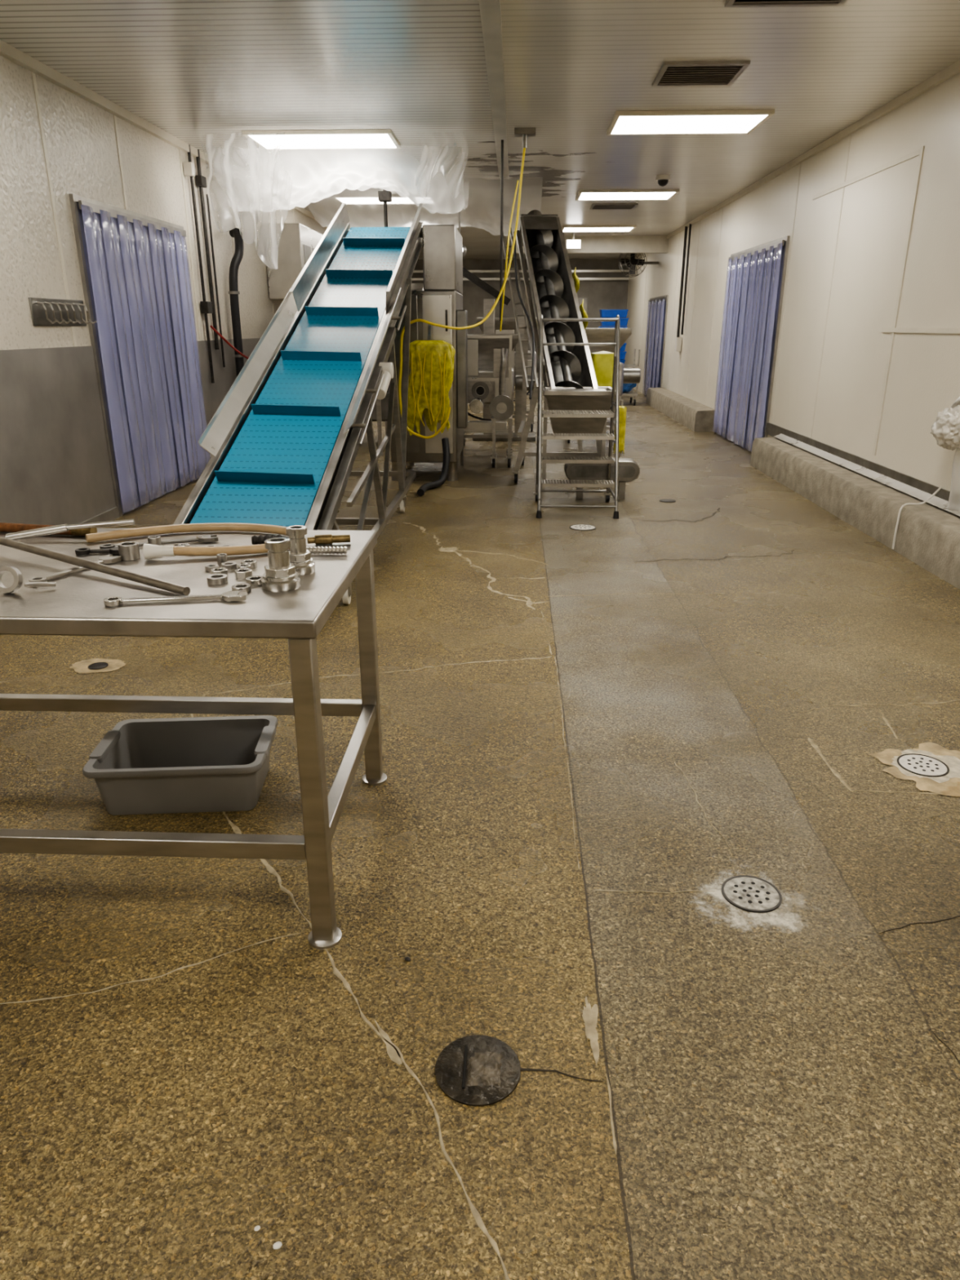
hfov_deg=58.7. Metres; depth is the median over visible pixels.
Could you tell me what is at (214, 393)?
wall panel
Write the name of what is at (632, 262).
wall fan
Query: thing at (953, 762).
floor patch
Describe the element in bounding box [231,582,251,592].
ring
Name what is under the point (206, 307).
conduit
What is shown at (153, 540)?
socket
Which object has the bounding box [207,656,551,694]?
crack
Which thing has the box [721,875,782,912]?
floor drain
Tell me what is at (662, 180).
security camera
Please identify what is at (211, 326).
hose
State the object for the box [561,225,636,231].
recessed light
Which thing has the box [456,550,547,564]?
crack
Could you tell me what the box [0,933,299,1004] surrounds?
crack
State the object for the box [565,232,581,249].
emergency light
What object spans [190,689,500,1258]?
crack
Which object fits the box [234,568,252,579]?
nut
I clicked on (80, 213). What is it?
door
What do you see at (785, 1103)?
floor
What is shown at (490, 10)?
trim
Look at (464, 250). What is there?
pole
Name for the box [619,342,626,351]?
plastic crate
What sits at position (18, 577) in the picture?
clamp
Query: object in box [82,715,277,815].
plastic tub
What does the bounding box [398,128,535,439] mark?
hose
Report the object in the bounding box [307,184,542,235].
plastic sheet
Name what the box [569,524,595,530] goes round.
floor drain
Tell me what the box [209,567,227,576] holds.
nut
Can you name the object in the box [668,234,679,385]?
trim
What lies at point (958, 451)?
trim
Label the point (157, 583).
rod
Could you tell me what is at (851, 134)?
trim
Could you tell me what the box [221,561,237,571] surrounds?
nut
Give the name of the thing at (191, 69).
ceiling
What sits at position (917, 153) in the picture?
trim
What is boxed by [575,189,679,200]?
recessed light
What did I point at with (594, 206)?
ceiling vent
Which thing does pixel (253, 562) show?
nut
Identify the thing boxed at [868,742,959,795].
floor patch
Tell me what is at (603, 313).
plastic crate
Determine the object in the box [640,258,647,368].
trim
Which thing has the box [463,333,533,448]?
grinder
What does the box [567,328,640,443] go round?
grinder
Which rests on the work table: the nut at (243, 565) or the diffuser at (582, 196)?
the nut at (243, 565)
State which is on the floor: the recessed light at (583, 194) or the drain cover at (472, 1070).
the drain cover at (472, 1070)
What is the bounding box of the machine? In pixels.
[387,224,467,496]
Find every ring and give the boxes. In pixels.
[204,564,218,572]
[206,573,227,585]
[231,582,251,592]
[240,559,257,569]
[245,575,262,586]
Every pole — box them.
[457,168,466,257]
[499,139,503,320]
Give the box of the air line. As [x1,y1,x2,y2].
[499,180,519,331]
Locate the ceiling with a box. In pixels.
[0,0,959,259]
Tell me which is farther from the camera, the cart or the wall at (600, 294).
the wall at (600, 294)
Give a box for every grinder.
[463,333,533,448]
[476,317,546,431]
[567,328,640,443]
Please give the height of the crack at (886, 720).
0.002 m
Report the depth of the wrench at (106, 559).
2.32 m
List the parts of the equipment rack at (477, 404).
rack panel, rack motor, rack panel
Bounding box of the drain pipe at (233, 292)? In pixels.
[228,227,245,377]
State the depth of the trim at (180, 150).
8.93 m
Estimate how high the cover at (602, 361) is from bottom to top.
0.590 m
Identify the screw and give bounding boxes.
[306,546,347,554]
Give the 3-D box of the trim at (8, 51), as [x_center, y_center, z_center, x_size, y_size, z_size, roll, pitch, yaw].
[-2.947,-5.624,10.319,0.050,0.070,29.000,1,20,2]
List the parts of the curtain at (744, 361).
mounting rail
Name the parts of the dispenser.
nozzle arm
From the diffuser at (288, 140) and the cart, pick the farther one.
the cart
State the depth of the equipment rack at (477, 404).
10.07 m
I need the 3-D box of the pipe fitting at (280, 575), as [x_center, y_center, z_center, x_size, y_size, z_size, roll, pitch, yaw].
[-0.514,-0.196,2.189,0.100,0.124,0.100,1,20,2]
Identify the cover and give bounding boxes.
[435,1035,520,1106]
[590,351,615,398]
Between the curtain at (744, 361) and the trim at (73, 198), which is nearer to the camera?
the trim at (73, 198)
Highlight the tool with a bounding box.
[5,519,134,540]
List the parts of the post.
post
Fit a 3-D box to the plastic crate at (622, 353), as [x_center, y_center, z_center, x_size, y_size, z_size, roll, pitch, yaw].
[2.975,-6.429,19.263,0.600,0.165,0.420,1,20,2]
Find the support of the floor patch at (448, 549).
on the floor
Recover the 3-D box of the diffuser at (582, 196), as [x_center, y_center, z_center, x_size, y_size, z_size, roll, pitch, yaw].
[2.054,-6.272,12.028,1.280,0.022,0.750,1,20,2]
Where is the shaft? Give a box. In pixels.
[306,533,350,545]
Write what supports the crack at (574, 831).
on the floor
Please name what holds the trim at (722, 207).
attached to the wall at (923, 380)
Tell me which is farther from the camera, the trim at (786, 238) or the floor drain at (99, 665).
the trim at (786, 238)
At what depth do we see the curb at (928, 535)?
6.77 m
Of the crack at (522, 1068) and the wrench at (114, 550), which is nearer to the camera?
the crack at (522, 1068)
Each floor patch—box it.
[69,657,125,673]
[374,1019,402,1065]
[438,546,457,552]
[582,995,599,1064]
[697,871,804,931]
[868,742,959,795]
[890,749,959,782]
[940,782,959,796]
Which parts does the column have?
lift arm, plate, lift plate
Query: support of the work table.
on the floor
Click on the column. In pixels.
(489, 324)
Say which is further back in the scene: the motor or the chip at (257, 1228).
the motor
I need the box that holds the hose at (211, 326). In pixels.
[209,324,248,359]
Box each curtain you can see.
[78,200,210,512]
[642,297,665,395]
[712,240,784,451]
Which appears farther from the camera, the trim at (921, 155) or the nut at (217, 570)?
the trim at (921, 155)
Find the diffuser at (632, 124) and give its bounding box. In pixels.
[611,115,767,133]
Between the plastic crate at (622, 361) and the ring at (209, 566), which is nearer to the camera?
the ring at (209, 566)
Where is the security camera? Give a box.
[655,174,671,186]
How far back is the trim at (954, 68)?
8.02 m
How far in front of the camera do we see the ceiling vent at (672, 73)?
6.24 m
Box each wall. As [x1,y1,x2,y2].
[0,55,328,350]
[411,258,629,378]
[624,71,959,494]
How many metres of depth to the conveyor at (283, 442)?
6.20 m
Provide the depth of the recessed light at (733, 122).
7.71 m
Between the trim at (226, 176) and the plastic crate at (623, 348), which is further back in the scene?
the plastic crate at (623, 348)
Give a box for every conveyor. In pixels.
[173,203,423,604]
[502,209,615,489]
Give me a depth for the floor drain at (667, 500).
8.02 m
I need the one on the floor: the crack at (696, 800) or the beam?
the crack at (696, 800)
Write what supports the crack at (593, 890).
on the floor
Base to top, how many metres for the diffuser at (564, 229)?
0.022 m
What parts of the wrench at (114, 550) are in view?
handle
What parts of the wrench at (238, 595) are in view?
handle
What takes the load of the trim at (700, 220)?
attached to the wall at (923, 380)
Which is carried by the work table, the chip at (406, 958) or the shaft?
the shaft
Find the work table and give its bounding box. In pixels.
[0,528,386,949]
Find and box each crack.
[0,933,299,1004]
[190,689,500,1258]
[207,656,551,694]
[402,521,535,609]
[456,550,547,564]
[494,577,545,578]
[507,596,546,603]
[520,1067,602,1081]
[541,611,551,654]
[554,657,579,869]
[593,889,711,893]
[605,1072,617,1155]
[626,507,719,522]
[674,761,733,854]
[808,737,938,794]
[882,715,897,738]
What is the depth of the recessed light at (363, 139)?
8.38 m
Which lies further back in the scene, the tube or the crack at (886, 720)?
the tube
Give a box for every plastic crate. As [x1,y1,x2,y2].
[598,326,626,328]
[599,309,628,317]
[600,318,628,325]
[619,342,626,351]
[619,351,626,359]
[619,359,625,364]
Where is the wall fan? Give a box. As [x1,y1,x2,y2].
[617,253,658,277]
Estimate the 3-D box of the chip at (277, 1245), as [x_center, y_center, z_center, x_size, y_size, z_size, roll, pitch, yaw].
[-0.363,1.085,1.530,0.016,0.006,0.014,1,20,2]
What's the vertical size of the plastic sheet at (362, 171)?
1.176 m
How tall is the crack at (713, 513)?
0.002 m
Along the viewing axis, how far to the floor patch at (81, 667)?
4.14 m
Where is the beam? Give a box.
[512,235,668,253]
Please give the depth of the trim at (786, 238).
10.19 m
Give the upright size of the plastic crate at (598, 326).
0.165 m
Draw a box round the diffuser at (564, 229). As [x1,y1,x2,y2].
[562,227,632,231]
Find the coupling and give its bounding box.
[251,534,282,544]
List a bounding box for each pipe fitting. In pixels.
[261,537,301,591]
[285,525,315,575]
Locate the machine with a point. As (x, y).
(440, 301)
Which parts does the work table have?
rail, rail, leg, rail, leg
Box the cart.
[622,348,639,405]
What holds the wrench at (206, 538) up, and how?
on the work table
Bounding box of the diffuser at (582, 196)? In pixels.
[578,192,674,199]
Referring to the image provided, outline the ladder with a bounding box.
[533,314,620,519]
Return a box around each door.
[76,202,199,514]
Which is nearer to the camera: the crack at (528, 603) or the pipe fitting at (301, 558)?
the pipe fitting at (301, 558)
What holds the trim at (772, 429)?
attached to the wall at (923, 380)
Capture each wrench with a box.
[28,554,121,582]
[75,546,119,555]
[99,533,218,548]
[103,590,247,606]
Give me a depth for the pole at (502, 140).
8.67 m
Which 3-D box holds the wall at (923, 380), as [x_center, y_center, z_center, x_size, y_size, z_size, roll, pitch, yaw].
[3.648,-4.018,10.631,0.150,3.300,29.000,1,20,2]
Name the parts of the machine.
panel, bag cord, bag cord, bag cord, support arm, covered control panel, bag cord, access door, bag cord, bag cord, door handle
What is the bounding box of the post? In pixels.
[613,400,626,457]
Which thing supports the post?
on the floor
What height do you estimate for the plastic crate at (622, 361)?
0.165 m
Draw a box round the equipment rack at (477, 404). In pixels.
[462,334,512,460]
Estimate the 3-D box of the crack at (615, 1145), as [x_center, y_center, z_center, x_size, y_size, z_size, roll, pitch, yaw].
[0.276,0.991,1.792,0.008,0.002,0.198,1,20,3]
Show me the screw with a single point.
(322, 549)
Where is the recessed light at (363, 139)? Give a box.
[241,128,401,150]
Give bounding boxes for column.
[462,267,535,440]
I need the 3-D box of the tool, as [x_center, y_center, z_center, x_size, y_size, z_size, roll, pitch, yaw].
[-1.287,-0.345,2.686,0.388,0.059,0.024,-2,20,-7]
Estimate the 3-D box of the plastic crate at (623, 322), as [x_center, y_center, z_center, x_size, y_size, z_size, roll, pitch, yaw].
[2.984,-7.086,19.021,0.600,0.165,0.420,1,20,2]
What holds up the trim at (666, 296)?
attached to the wall at (923, 380)
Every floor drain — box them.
[88,662,108,669]
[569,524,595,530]
[659,498,675,502]
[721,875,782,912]
[897,753,949,777]
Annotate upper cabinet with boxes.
[265,222,323,300]
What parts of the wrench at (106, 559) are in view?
handle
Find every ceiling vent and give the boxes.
[589,203,637,209]
[652,60,750,86]
[724,0,847,7]
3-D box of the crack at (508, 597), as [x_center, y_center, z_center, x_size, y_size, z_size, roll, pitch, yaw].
[0.281,-0.236,5.126,0.266,0.002,0.074,7,21,19]
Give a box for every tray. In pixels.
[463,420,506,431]
[549,388,606,391]
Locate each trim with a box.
[0,40,328,226]
[31,71,76,346]
[68,193,183,516]
[113,114,128,209]
[178,148,200,340]
[226,176,242,338]
[410,277,629,280]
[413,269,629,272]
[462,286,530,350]
[479,0,512,260]
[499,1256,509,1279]
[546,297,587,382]
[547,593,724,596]
[628,59,959,258]
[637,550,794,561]
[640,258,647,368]
[643,294,668,395]
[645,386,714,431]
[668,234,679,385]
[685,220,700,396]
[705,207,723,403]
[714,235,790,437]
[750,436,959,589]
[766,422,959,506]
[770,162,801,422]
[773,433,959,516]
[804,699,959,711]
[809,133,851,438]
[812,148,920,199]
[872,146,924,455]
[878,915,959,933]
[881,328,959,333]
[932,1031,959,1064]
[953,448,959,487]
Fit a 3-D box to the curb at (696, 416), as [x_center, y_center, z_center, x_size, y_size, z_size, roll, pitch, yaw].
[3.604,-4.309,15.724,0.324,0.330,5.250,1,20,2]
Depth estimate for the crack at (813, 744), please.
3.13 m
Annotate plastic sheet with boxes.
[206,133,468,269]
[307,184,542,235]
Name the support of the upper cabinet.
attached to the wall at (80, 135)
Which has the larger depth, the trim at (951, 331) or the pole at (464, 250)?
the pole at (464, 250)
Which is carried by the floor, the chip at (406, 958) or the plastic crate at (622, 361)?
the chip at (406, 958)
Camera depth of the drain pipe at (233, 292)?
9.97 m
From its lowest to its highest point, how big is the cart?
1.100 m
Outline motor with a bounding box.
[564,457,639,498]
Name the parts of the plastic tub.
handle, handle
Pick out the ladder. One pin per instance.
(607, 483)
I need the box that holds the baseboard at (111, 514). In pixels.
[78,506,119,528]
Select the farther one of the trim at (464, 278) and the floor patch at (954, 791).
the trim at (464, 278)
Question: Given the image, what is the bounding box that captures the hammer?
[85,522,288,559]
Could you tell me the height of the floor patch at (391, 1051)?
0.002 m
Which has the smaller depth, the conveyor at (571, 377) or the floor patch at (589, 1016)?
the floor patch at (589, 1016)
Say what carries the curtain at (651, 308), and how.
hanging from the wall at (923, 380)
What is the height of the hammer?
0.048 m
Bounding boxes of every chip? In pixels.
[254,1225,260,1231]
[273,1241,282,1249]
[404,956,410,961]
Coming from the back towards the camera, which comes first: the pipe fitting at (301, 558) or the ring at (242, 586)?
the pipe fitting at (301, 558)
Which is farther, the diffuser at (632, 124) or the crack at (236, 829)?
the diffuser at (632, 124)
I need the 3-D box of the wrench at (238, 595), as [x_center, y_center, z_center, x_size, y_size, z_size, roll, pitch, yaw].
[-0.743,-0.101,2.087,0.335,0.013,0.052,-3,20,-8]
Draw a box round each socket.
[117,541,140,560]
[147,535,161,545]
[216,553,227,565]
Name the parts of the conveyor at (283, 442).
frame, support leg, frame, support leg, gear motor, rail, support leg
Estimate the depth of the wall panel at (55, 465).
6.31 m
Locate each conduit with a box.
[182,144,225,382]
[674,223,691,351]
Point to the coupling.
(260, 540)
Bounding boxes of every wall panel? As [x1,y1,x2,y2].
[0,346,115,525]
[197,337,260,457]
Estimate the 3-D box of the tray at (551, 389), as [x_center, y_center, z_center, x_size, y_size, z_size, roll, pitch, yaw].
[0.919,-2.329,7.982,0.520,0.010,0.450,1,20,2]
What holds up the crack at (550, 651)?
on the floor
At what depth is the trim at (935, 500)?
7.21 m
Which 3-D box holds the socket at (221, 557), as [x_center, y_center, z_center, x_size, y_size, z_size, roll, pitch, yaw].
[-0.728,-0.227,2.410,0.028,0.030,0.028,1,20,2]
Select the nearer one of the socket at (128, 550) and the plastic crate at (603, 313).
the socket at (128, 550)
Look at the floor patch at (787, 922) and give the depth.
2.38 m
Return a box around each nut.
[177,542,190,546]
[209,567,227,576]
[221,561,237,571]
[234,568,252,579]
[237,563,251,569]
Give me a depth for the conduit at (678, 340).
15.72 m
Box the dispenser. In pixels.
[929,396,959,511]
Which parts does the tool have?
handle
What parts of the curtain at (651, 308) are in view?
mounting rail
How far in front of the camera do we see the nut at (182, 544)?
2.57 m
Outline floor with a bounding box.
[0,382,959,1279]
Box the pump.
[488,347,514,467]
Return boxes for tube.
[892,485,942,549]
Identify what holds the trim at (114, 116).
attached to the wall at (80, 135)
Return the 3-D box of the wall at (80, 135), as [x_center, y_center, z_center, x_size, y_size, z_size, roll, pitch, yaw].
[-3.047,-4.110,10.880,0.150,3.300,29.000,1,20,2]
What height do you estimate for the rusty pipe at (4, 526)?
0.035 m
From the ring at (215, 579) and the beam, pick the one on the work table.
the ring at (215, 579)
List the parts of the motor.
plate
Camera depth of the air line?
8.48 m
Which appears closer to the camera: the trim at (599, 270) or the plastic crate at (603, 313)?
the plastic crate at (603, 313)
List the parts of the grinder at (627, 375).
leg frame, drive motor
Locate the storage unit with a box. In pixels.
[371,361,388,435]
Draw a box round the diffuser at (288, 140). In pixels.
[252,133,396,148]
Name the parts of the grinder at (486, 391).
barrel plate, leg frame, drive motor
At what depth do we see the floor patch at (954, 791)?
3.02 m
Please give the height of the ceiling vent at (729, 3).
0.021 m
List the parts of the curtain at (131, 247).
mounting rail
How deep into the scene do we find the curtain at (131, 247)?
7.78 m
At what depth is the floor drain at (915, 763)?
3.19 m
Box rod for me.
[0,536,190,595]
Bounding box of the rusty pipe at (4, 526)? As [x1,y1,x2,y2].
[0,522,97,536]
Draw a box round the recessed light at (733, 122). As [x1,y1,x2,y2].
[606,109,774,135]
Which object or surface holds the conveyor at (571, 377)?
on the floor
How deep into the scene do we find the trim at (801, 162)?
9.87 m
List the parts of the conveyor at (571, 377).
rail, drive motor, plate, hopper leg, support frame, rail, hopper leg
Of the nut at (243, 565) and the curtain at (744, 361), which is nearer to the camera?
the nut at (243, 565)
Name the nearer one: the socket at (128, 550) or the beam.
the socket at (128, 550)
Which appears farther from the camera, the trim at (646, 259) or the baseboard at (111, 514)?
the trim at (646, 259)
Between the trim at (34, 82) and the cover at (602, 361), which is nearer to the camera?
the trim at (34, 82)
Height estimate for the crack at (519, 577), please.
0.002 m
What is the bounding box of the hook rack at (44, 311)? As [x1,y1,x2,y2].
[28,297,97,325]
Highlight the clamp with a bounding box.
[0,565,56,592]
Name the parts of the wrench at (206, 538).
handle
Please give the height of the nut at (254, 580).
0.016 m
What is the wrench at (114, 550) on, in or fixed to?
on the work table

